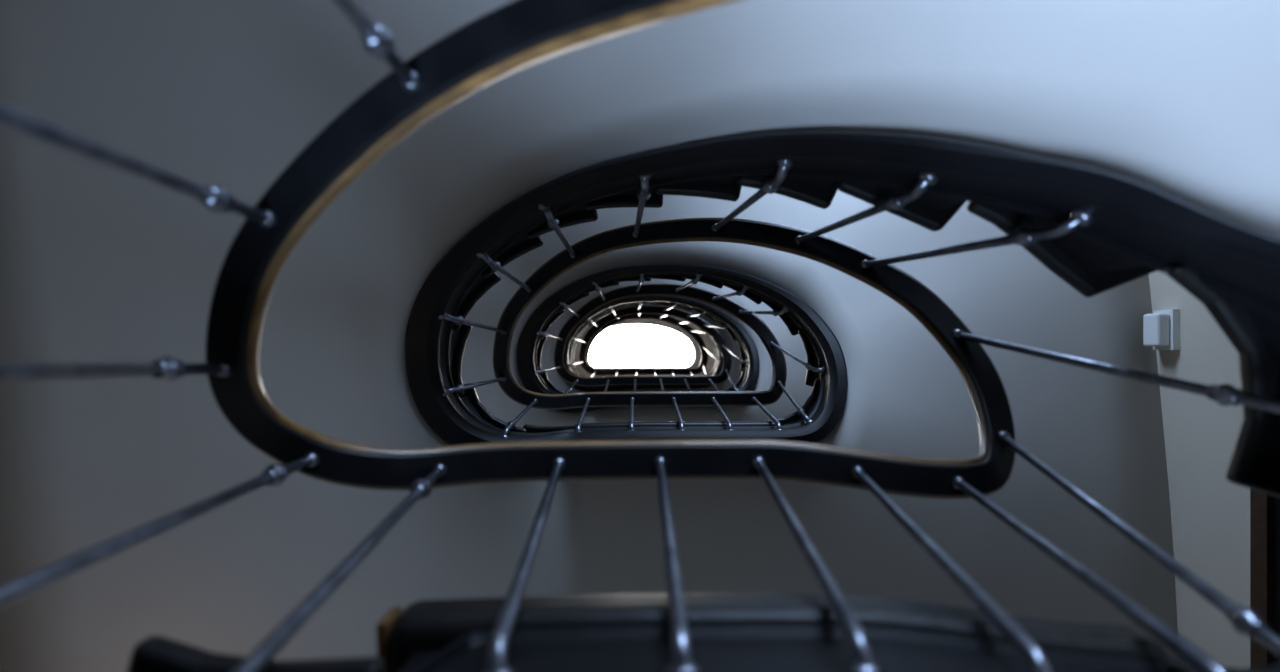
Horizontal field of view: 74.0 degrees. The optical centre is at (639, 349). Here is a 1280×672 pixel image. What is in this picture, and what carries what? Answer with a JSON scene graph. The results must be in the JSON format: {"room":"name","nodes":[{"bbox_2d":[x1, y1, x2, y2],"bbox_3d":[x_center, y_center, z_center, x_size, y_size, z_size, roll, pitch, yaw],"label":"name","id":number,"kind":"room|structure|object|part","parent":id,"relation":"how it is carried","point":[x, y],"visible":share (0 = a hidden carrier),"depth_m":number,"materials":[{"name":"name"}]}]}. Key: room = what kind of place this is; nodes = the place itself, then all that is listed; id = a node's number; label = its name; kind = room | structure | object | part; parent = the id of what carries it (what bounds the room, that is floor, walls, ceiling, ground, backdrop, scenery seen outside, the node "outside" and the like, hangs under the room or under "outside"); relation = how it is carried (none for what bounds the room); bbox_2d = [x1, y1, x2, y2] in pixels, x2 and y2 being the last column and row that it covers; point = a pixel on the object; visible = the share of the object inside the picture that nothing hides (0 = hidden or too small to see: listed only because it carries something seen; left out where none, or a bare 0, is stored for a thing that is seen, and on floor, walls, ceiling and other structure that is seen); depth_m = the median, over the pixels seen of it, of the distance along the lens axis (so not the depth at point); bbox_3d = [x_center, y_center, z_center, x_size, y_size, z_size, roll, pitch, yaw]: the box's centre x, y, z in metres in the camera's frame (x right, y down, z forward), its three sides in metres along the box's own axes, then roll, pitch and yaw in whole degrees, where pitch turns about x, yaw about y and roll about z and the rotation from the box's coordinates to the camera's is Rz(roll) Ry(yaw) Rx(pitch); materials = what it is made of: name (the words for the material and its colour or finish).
{"room":"spiral stairwell","nodes":[
{"label":"spiral stairwell","id":0,"kind":"room"},
{"bbox_2d":[574,314,714,376],"bbox_3d":[-0.050,-0.175,11.650,5.000,0.200,4.050,0,-90,0],"label":"ceiling","id":1,"kind":"structure","parent":0,"point":[710,364],"depth_m":11.55,"materials":[{"name":"paint"}]},
{"bbox_2d":[578,323,695,367],"bbox_3d":[0.000,-0.075,11.660,2.000,0.240,1.050,0,-90,0],"label":"skylight","id":2,"kind":"object","parent":1,"relation":"attached to","point":[626,345],"visible":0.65,"depth_m":11.76,"materials":[{"name":"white glass"}]},
{"bbox_2d":[1149,271,1249,668],"bbox_3d":[2.350,-0.175,4.625,0.200,13.850,3.650,0,-90,0],"label":"wall","id":3,"kind":"structure","parent":0,"point":[1210,513],"depth_m":3.39,"materials":[{"name":"beige paint"}]},
{"bbox_2d":[1143,309,1179,349],"bbox_3d":[2.208,-0.085,3.610,0.085,0.140,0.170,0,-90,0],"label":"emergency light","id":4,"kind":"object","parent":3,"relation":"attached to","point":[1161,329],"visible":1,"depth_m":3.56,"materials":[{"name":"white plastic"}]},
{"bbox_2d":[1143,313,1169,346],"bbox_3d":[2.192,-0.085,3.610,0.055,0.110,0.140,0,-90,0],"label":"diffuser","id":5,"kind":"object","parent":4,"relation":"attached to","point":[1156,326],"depth_m":3.56,"materials":[{"name":"white plastic"}]},
{"bbox_2d":[1250,489,1273,667],"bbox_3d":[2.190,0.830,2.072,0.120,1.955,1.060,0,-90,0],"label":"door","id":6,"kind":"structure","parent":3,"relation":"in","point":[1261,504],"depth_m":2.99,"materials":[{"name":"brown wood"}]},
{"bbox_2d":[1274,496,1279,662],"bbox_3d":[2.224,0.830,2.038,0.048,1.885,0.900,0,-90,0],"label":"door leaf","id":7,"kind":"structure","parent":6,"relation":"attached to","point":[1276,499],"depth_m":2.96,"materials":[{"name":"brown wood"}]},
{"bbox_3d":[-0.050,-0.175,-2.400,5.000,0.200,4.050,0,-90,0],"label":"floor","id":8,"kind":"structure","parent":0,"visible":0},
{"bbox_2d":[0,0,1279,671],"bbox_3d":[-0.050,-0.175,3.706,4.640,12.012,3.690,0,-90,0],"label":"spiral staircase","id":9,"kind":"structure","parent":8,"relation":"on","point":[298,298],"depth_m":2.74,"materials":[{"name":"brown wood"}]},
{"bbox_3d":[0.057,-0.068,4.306,1.438,10.812,0.723,0,-90,0],"label":"handrail wood","id":10,"kind":"part","parent":9,"relation":"part of","materials":[{"name":"black wood"}]}
]}

